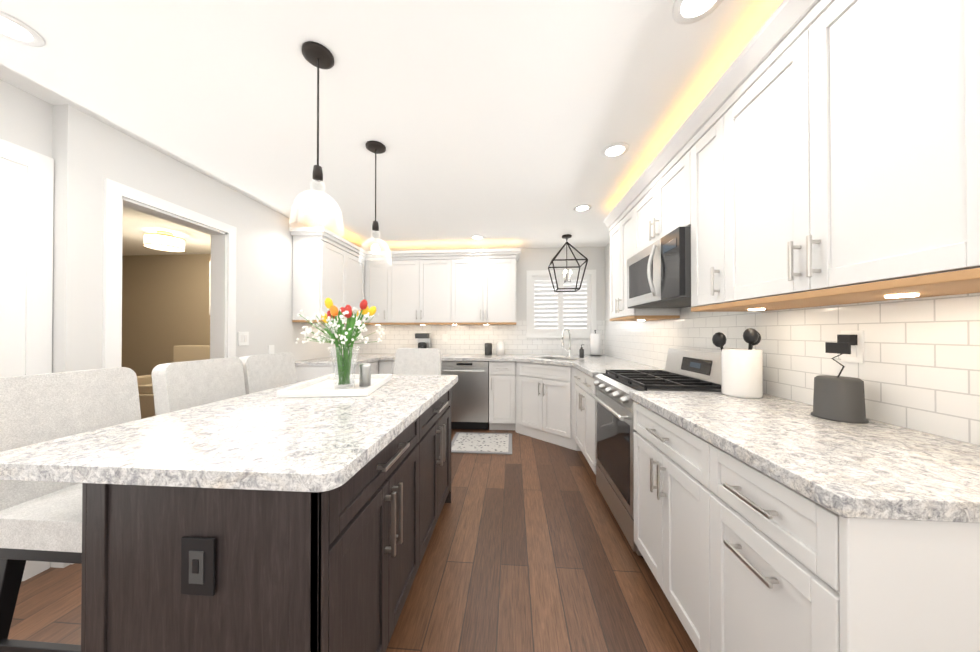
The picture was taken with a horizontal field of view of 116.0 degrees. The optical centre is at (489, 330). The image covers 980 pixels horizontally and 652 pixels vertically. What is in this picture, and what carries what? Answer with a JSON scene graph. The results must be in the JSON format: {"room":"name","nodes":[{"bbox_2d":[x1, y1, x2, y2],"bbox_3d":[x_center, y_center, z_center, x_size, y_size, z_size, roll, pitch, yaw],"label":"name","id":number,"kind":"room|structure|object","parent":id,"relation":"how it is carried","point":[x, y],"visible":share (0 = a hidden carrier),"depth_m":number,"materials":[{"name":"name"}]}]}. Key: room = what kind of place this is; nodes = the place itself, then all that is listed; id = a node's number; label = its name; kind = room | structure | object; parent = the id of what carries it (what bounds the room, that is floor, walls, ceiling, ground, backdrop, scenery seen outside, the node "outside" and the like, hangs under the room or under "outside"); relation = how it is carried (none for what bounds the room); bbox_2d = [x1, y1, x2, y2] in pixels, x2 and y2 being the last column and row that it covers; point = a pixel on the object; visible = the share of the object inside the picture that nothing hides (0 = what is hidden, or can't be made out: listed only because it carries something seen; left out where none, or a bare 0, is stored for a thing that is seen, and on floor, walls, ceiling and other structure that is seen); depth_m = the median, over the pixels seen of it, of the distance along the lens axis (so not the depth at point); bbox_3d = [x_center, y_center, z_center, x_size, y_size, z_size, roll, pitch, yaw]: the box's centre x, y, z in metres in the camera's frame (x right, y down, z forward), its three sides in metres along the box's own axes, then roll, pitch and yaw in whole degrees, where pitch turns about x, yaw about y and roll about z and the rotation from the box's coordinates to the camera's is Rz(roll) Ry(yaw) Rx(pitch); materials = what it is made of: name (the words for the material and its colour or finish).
{"room":"kitchen","nodes":[
{"label":"kitchen","id":0,"kind":"room"},
{"bbox_2d":[121,254,210,375],"bbox_3d":[-2.296,0.030,2.483,0.015,2.440,4.370,0,0,4],"label":"wall","id":1,"kind":"structure","parent":0,"point":[165,304],"depth_m":2.15,"materials":[{"name":"beige paint"}]},
{"bbox_2d":[209,261,210,314],"bbox_3d":[-3.567,-0.601,4.458,0.800,0.770,0.376,0,0,4],"label":"upper cabinet","id":2,"kind":"object","parent":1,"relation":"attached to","point":[209,283],"depth_m":4.33,"materials":[{"name":"white wood"}]},
{"bbox_2d":[0,79,354,567],"bbox_3d":[-2.338,0.024,1.599,0.210,2.440,6.200,0,0,4],"label":"wall","id":3,"kind":"structure","parent":0,"point":[87,153],"depth_m":1.75,"materials":[{"name":"white paint"}]},
{"bbox_2d":[0,139,53,581],"bbox_3d":[-2.354,0.166,1.128,0.030,2.150,0.970,0,0,4],"label":"door","id":4,"kind":"structure","parent":3,"relation":"attached to","point":[26,227],"depth_m":1.53,"materials":[{"name":"white"}]},
{"bbox_2d":[102,178,236,368],"bbox_3d":[-2.244,0.188,2.172,0.143,2.120,0.830,0,0,4],"label":"trim","id":5,"kind":"structure","parent":3,"relation":"attached to","point":[118,196],"depth_m":2.05,"materials":[{"name":"white wood"}]},
{"bbox_2d":[238,332,248,345],"bbox_3d":[-2.149,0.072,2.672,0.009,0.120,0.100,0,0,4],"label":"light switch","id":6,"kind":"object","parent":3,"relation":"attached to","point":[243,338],"visible":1,"depth_m":2.67,"materials":[{"name":"white plastic"}]},
{"bbox_2d":[268,345,273,353],"bbox_3d":[-2.128,0.199,2.981,0.006,0.110,0.070,0,0,4],"label":"outlet","id":7,"kind":"object","parent":3,"relation":"attached to","point":[270,349],"visible":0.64,"depth_m":2.97,"materials":[{"name":"white"}]},
{"bbox_2d":[292,235,368,322],"bbox_3d":[-1.877,-0.554,3.735,0.380,0.895,0.981,0,0,4],"label":"upper cabinet","id":8,"kind":"object","parent":3,"relation":"attached to","point":[324,267],"depth_m":3.29,"materials":[{"name":"white wood"}]},
{"bbox_2d":[8,422,697,651],"bbox_3d":[-2.276,1.286,1.886,7.710,0.080,6.800,0,0,4],"label":"floor","id":9,"kind":"structure","parent":0,"point":[529,549],"depth_m":1.53,"materials":[{"name":"brown wood"}]},
{"bbox_2d":[0,367,140,651],"bbox_3d":[-1.364,0.698,1.121,0.574,1.086,0.446,0,0,4],"label":"stool","id":10,"kind":"object","parent":9,"relation":"on","point":[40,520],"visible":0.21,"depth_m":1.01,"materials":[{"name":"grey fabric"}]},
{"bbox_2d":[137,345,209,418],"bbox_3d":[-4.254,0.743,4.251,0.740,1.040,0.780,0,0,4],"label":"armchair","id":11,"kind":"object","parent":9,"relation":"on","point":[182,353],"visible":0.1,"depth_m":4.03,"materials":[{"name":"beige"}]},
{"bbox_2d":[151,357,245,415],"bbox_3d":[-1.325,0.702,1.650,0.574,1.086,0.446,0,0,4],"label":"stool","id":12,"kind":"object","parent":9,"relation":"on","point":[177,386],"visible":0.15,"depth_m":1.59,"materials":[{"name":"grey fabric"}]},
{"bbox_2d":[239,352,296,394],"bbox_3d":[-1.292,0.705,2.094,0.574,1.086,0.446,0,0,4],"label":"stool","id":13,"kind":"object","parent":9,"relation":"on","point":[263,372],"visible":0.08,"depth_m":2.06,"materials":[{"name":"grey fabric"}]},
{"bbox_2d":[81,382,456,651],"bbox_3d":[-0.715,0.804,1.490,0.832,0.880,1.532,0,0,4],"label":"kitchen island","id":14,"kind":"object","parent":9,"relation":"on","point":[316,518],"depth_m":0.74,"materials":[{"name":"brown wood"}]},
{"bbox_2d":[181,537,214,595],"bbox_3d":[-0.685,0.553,0.716,0.082,0.132,0.010,0,0,4],"label":"outlet","id":15,"kind":"object","parent":14,"relation":"attached to","point":[197,565],"visible":1,"depth_m":0.71,"materials":[{"name":"black plastic"}]},
{"bbox_2d":[0,374,457,493],"bbox_3d":[-0.757,0.344,1.493,0.948,0.040,1.576,0,0,4],"label":"island countertop","id":16,"kind":"structure","parent":14,"relation":"on","point":[261,442],"depth_m":0.86,"materials":[{"name":"white stone"}]},
{"bbox_2d":[277,374,391,397],"bbox_3d":[-0.837,0.307,1.757,0.420,0.034,0.560,0,0,-6],"label":"tray","id":17,"kind":"object","parent":16,"relation":"on","point":[322,386],"visible":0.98,"depth_m":1.62,"materials":[{"name":"white ceramic"}]},
{"bbox_2d":[327,346,360,388],"bbox_3d":[-0.802,0.202,1.685,0.168,0.225,0.168,0,0,4],"label":"vase","id":18,"kind":"object","parent":17,"relation":"on","point":[331,352],"visible":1,"depth_m":1.67,"materials":[{"name":"clear glass"}]},
{"bbox_2d":[296,298,384,384],"bbox_3d":[-0.811,0.064,1.683,0.453,0.467,0.465,0,0,4],"label":"flowers","id":19,"kind":"object","parent":18,"relation":"in","point":[334,319],"visible":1,"depth_m":1.65,"materials":[{"name":"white plant"}]},
{"bbox_2d":[359,363,370,386],"bbox_3d":[-0.710,0.250,1.741,0.065,0.130,0.066,0,0,4],"label":"shaker","id":20,"kind":"object","parent":17,"relation":"on","point":[364,374],"visible":0.96,"depth_m":1.71,"materials":[{"name":"silver metal"}]},
{"bbox_2d":[296,373,332,382],"bbox_3d":[-1.759,0.818,3.550,0.642,0.880,0.688,0,0,4],"label":"base cabinet","id":21,"kind":"object","parent":9,"relation":"on","point":[300,377],"depth_m":3.22,"materials":[{"name":"white"}]},
{"bbox_2d":[394,348,440,374],"bbox_3d":[-0.684,0.708,2.605,0.446,1.086,0.574,0,0,4],"label":"stool","id":22,"kind":"object","parent":9,"relation":"on","point":[417,361],"depth_m":2.81,"materials":[{"name":"grey fabric"}]},
{"bbox_2d":[451,432,511,454],"bbox_3d":[-0.093,1.250,3.421,0.680,0.011,0.620,0,0,4],"label":"area rug","id":23,"kind":"object","parent":9,"relation":"on","point":[481,443],"visible":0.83,"depth_m":3.37,"materials":[{"name":"grey fabric"}]},
{"bbox_2d":[489,377,506,429],"bbox_3d":[0.171,0.821,4.083,0.330,0.880,0.612,0,0,4],"label":"base cabinet","id":24,"kind":"object","parent":9,"relation":"on","point":[497,385],"depth_m":3.79,"materials":[{"name":"white wood"}]},
{"bbox_2d":[441,361,488,429],"bbox_3d":[-0.299,0.823,4.069,0.596,0.867,0.623,0,0,4],"label":"dishwasher","id":25,"kind":"object","parent":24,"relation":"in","point":[470,399],"visible":0.81,"depth_m":3.81,"materials":[{"name":"grey metal"}]},
{"bbox_2d":[507,377,574,449],"bbox_3d":[0.908,0.819,3.732,1.313,0.880,1.203,0,0,4],"label":"base cabinet","id":26,"kind":"object","parent":9,"relation":"on","point":[547,398],"depth_m":3.46,"materials":[{"name":"white wood"}]},
{"bbox_2d":[295,353,664,376],"bbox_3d":[-0.271,0.357,3.457,3.624,0.040,1.930,0,0,4],"label":"countertop","id":27,"kind":"structure","parent":26,"relation":"on","point":[507,365],"depth_m":3.54,"materials":[{"name":"white stone"}]},
{"bbox_2d":[415,333,430,347],"bbox_3d":[-0.941,0.192,4.308,0.170,0.300,0.210,0,0,4],"label":"coffee maker","id":28,"kind":"object","parent":27,"relation":"on","point":[424,340],"visible":0.56,"depth_m":4.24,"materials":[{"name":"grey metal"}]},
{"bbox_2d":[485,343,491,354],"bbox_3d":[-0.024,0.258,4.235,0.103,0.165,0.103,0,0,-5],"label":"jar","id":29,"kind":"object","parent":27,"relation":"on","point":[488,346],"depth_m":4.19,"materials":[{"name":"grey metal"}]},
{"bbox_2d":[496,341,504,354],"bbox_3d":[0.147,0.247,4.243,0.119,0.190,0.119,0,0,-5],"label":"jar","id":30,"kind":"object","parent":27,"relation":"on","point":[500,347],"depth_m":4.19,"materials":[{"name":"white ceramic"}]},
{"bbox_2d":[535,357,586,360],"bbox_3d":[0.843,0.445,3.722,0.672,0.188,0.655,0,0,4],"label":"sink","id":31,"kind":"object","parent":27,"relation":"in","point":[536,358],"depth_m":3.79,"materials":[{"name":"silver metal"}]},
{"bbox_2d":[561,328,571,356],"bbox_3d":[0.963,0.155,3.858,0.157,0.367,0.208,0,0,4],"label":"faucet","id":32,"kind":"object","parent":27,"relation":"on","point":[562,343],"visible":1,"depth_m":3.87,"materials":[{"name":"silver metal"}]},
{"bbox_2d":[579,344,583,357],"bbox_3d":[1.135,0.257,3.786,0.058,0.164,0.056,0,0,4],"label":"soap bottle","id":33,"kind":"object","parent":27,"relation":"on","point":[581,352],"visible":1,"depth_m":3.77,"materials":[{"name":"grey metal"}]},
{"bbox_2d":[589,330,601,355],"bbox_3d":[1.410,0.167,4.100,0.156,0.347,0.156,0,0,4],"label":"paper towel roll","id":34,"kind":"object","parent":27,"relation":"on","point":[595,344],"visible":1,"depth_m":4.05,"materials":[{"name":"white paper"}]},
{"bbox_2d":[575,377,597,474],"bbox_3d":[1.174,0.812,2.776,0.642,0.880,0.788,0,0,4],"label":"base cabinet","id":35,"kind":"object","parent":9,"relation":"on","point":[585,405],"depth_m":2.72,"materials":[{"name":"white wood"}]},
{"bbox_2d":[589,348,720,558],"bbox_3d":[1.088,0.691,2.005,0.693,1.111,0.754,0,0,4],"label":"range","id":36,"kind":"object","parent":9,"relation":"on","point":[692,371],"visible":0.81,"depth_m":1.91,"materials":[{"name":"silver metal"}]},
{"bbox_2d":[629,391,979,651],"bbox_3d":[1.033,0.781,1.089,0.678,0.920,1.070,0,0,4],"label":"base cabinet","id":37,"kind":"object","parent":9,"relation":"on","point":[767,523],"visible":0.98,"depth_m":0.76,"materials":[{"name":"white wood"}]},
{"bbox_2d":[712,328,762,397],"bbox_3d":[1.243,0.156,1.526,0.213,0.334,0.160,0,0,4],"label":"utensil crock","id":38,"kind":"object","parent":37,"relation":"on","point":[741,372],"visible":1,"depth_m":1.47,"materials":[{"name":"white ceramic"}]},
{"bbox_2d":[811,342,868,423],"bbox_3d":[1.272,0.182,1.119,0.140,0.275,0.140,0,0,4],"label":"decorative canister","id":39,"kind":"object","parent":37,"relation":"on","point":[838,398],"visible":1,"depth_m":1.08,"materials":[{"name":"grey metal"}]},
{"bbox_2d":[0,0,782,255],"bbox_3d":[-2.276,-1.244,1.904,7.710,0.100,6.800,0,0,4],"label":"ceiling","id":40,"kind":"structure","parent":0,"point":[499,124],"depth_m":1.56,"materials":[{"name":"white paint"}]},
{"bbox_2d":[0,11,44,46],"bbox_3d":[-1.901,-1.194,1.204,0.170,0.007,0.170,0,0,4],"label":"recessed light","id":41,"kind":"object","parent":40,"relation":"in","point":[14,29],"visible":1,"depth_m":1.23,"materials":[{"name":"white plastic"}]},
{"bbox_2d":[143,231,185,251],"bbox_3d":[-3.924,-1.084,3.698,0.352,0.192,0.352,0,0,4],"label":"drum ceiling light","id":42,"kind":"object","parent":40,"relation":"attached to","point":[164,241],"visible":1,"depth_m":3.62,"materials":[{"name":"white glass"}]},
{"bbox_2d":[289,41,343,237],"bbox_3d":[-0.746,-0.815,1.327,0.210,0.764,0.210,0,0,4],"label":"pendant light","id":43,"kind":"object","parent":40,"relation":"hanging from","point":[317,55],"visible":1,"depth_m":1.31,"materials":[{"name":"glass"}]},
{"bbox_2d":[358,141,391,267],"bbox_3d":[-0.741,-0.810,1.984,0.210,0.764,0.210,0,0,4],"label":"pendant light","id":44,"kind":"object","parent":40,"relation":"hanging from","point":[376,147],"visible":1,"depth_m":1.97,"materials":[{"name":"glass"}]},
{"bbox_2d":[471,235,483,239],"bbox_3d":[-0.161,-1.176,3.874,0.170,0.007,0.170,0,0,4],"label":"recessed light","id":45,"kind":"object","parent":40,"relation":"in","point":[477,237],"visible":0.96,"depth_m":3.87,"materials":[{"name":"white"}]},
{"bbox_2d":[548,234,587,291],"bbox_3d":[0.958,-0.836,3.820,0.427,0.686,0.427,0,0,4],"label":"pendant lantern","id":46,"kind":"object","parent":40,"relation":"hanging from","point":[566,236],"visible":1,"depth_m":3.79,"materials":[{"name":"black metal"}]},
{"bbox_2d":[573,204,591,211],"bbox_3d":[0.895,-1.182,2.964,0.170,0.007,0.170,0,0,4],"label":"recessed light","id":47,"kind":"object","parent":40,"relation":"in","point":[582,207],"visible":1,"depth_m":2.95,"materials":[{"name":"white"}]},
{"bbox_2d":[601,142,628,157],"bbox_3d":[0.826,-1.188,2.027,0.170,0.007,0.170,0,0,4],"label":"recessed light","id":48,"kind":"object","parent":40,"relation":"in","point":[615,150],"visible":1,"depth_m":2.02,"materials":[{"name":"white"}]},
{"bbox_2d":[672,0,722,23],"bbox_3d":[0.759,-1.195,1.109,0.170,0.007,0.170,0,0,4],"label":"recessed light","id":49,"kind":"object","parent":40,"relation":"in","point":[688,11],"visible":1,"depth_m":1.14,"materials":[{"name":"white"}]},
{"bbox_2d":[355,247,604,354],"bbox_3d":[-0.196,0.044,4.487,3.880,2.440,0.126,0,0,4],"label":"wall","id":50,"kind":"structure","parent":0,"point":[467,339],"depth_m":4.39,"materials":[{"name":"white tile"}]},
{"bbox_2d":[369,255,392,322],"bbox_3d":[-1.524,-0.549,4.318,0.397,0.895,0.409,0,0,4],"label":"upper cabinet","id":51,"kind":"object","parent":50,"relation":"attached to","point":[380,279],"depth_m":4.18,"materials":[{"name":"white wood"}]},
{"bbox_2d":[393,255,456,322],"bbox_3d":[-0.945,-0.550,4.309,0.986,0.895,0.343,0,0,4],"label":"upper cabinet","id":52,"kind":"object","parent":50,"relation":"attached to","point":[448,287],"depth_m":4.14,"materials":[{"name":"white wood"}]},
{"bbox_2d":[443,334,446,341],"bbox_3d":[-0.654,0.109,4.454,0.070,0.110,0.006,0,0,4],"label":"outlet","id":53,"kind":"object","parent":50,"relation":"attached to","point":[444,337],"visible":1,"depth_m":4.45,"materials":[{"name":"white plastic"}]},
{"bbox_2d":[457,255,516,322],"bbox_3d":[-0.102,-0.550,4.247,0.929,0.895,0.343,0,0,4],"label":"upper cabinet","id":54,"kind":"object","parent":50,"relation":"attached to","point":[486,284],"depth_m":4.08,"materials":[{"name":"white wood"}]},
{"bbox_2d":[526,270,596,337],"bbox_3d":[1.009,-0.372,4.377,0.990,0.960,0.135,0,0,4],"label":"window","id":55,"kind":"structure","parent":50,"relation":"in","point":[551,313],"depth_m":4.37,"materials":[{"name":"white"}]},
{"bbox_2d":[605,242,979,445],"bbox_3d":[1.454,0.022,1.321,0.126,2.440,6.200,0,0,4],"label":"wall","id":56,"kind":"structure","parent":0,"point":[918,369],"depth_m":1.10,"materials":[{"name":"white tile"}]},
{"bbox_2d":[608,200,679,319],"bbox_3d":[1.317,-0.561,2.683,0.342,0.895,0.610,0,0,4],"label":"upper cabinet","id":57,"kind":"object","parent":56,"relation":"attached to","point":[620,230],"depth_m":2.64,"materials":[{"name":"white wood"}]},
{"bbox_2d":[632,144,683,255],"bbox_3d":[1.267,-0.786,2.002,0.342,0.454,0.760,0,0,4],"label":"upper cabinet","id":58,"kind":"object","parent":56,"relation":"attached to","point":[658,208],"depth_m":1.96,"materials":[{"name":"white wood"}]},
{"bbox_2d":[627,226,690,307],"bbox_3d":[1.209,-0.363,2.003,0.450,0.380,0.754,0,0,4],"label":"microwave","id":59,"kind":"object","parent":58,"relation":"attached to","point":[659,273],"visible":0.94,"depth_m":1.85,"materials":[{"name":"grey metal"}]},
{"bbox_2d":[684,116,763,311],"bbox_3d":[1.227,-0.569,1.463,0.342,0.895,0.318,0,0,4],"label":"upper cabinet","id":60,"kind":"object","parent":56,"relation":"attached to","point":[697,162],"depth_m":1.56,"materials":[{"name":"white wood"}]},
{"bbox_2d":[708,0,979,307],"bbox_3d":[1.191,-0.573,0.968,0.342,0.895,0.900,0,0,4],"label":"upper cabinet","id":61,"kind":"object","parent":56,"relation":"attached to","point":[813,153],"depth_m":0.90,"materials":[{"name":"white wood"}]},
{"bbox_2d":[841,331,864,362],"bbox_3d":[1.375,0.061,1.163,0.008,0.120,0.075,0,0,4],"label":"outlet","id":62,"kind":"object","parent":56,"relation":"attached to","point":[856,355],"visible":0.79,"depth_m":1.15,"materials":[{"name":"white plastic"}]},
{"bbox_2d":[837,335,856,344],"bbox_3d":[1.358,0.036,1.165,0.026,0.040,0.045,0,0,4],"label":"plug","id":63,"kind":"object","parent":62,"relation":"attached to","point":[852,339],"visible":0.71,"depth_m":1.15,"materials":[{"name":"black plastic"}]},
{"bbox_2d":[944,0,979,275],"bbox_3d":[1.125,-0.579,0.064,0.342,0.895,1.138,0,0,4],"label":"upper cabinet","id":64,"kind":"object","parent":56,"relation":"attached to","point":[961,17],"depth_m":0.65,"materials":[{"name":"white wood"}]}
]}

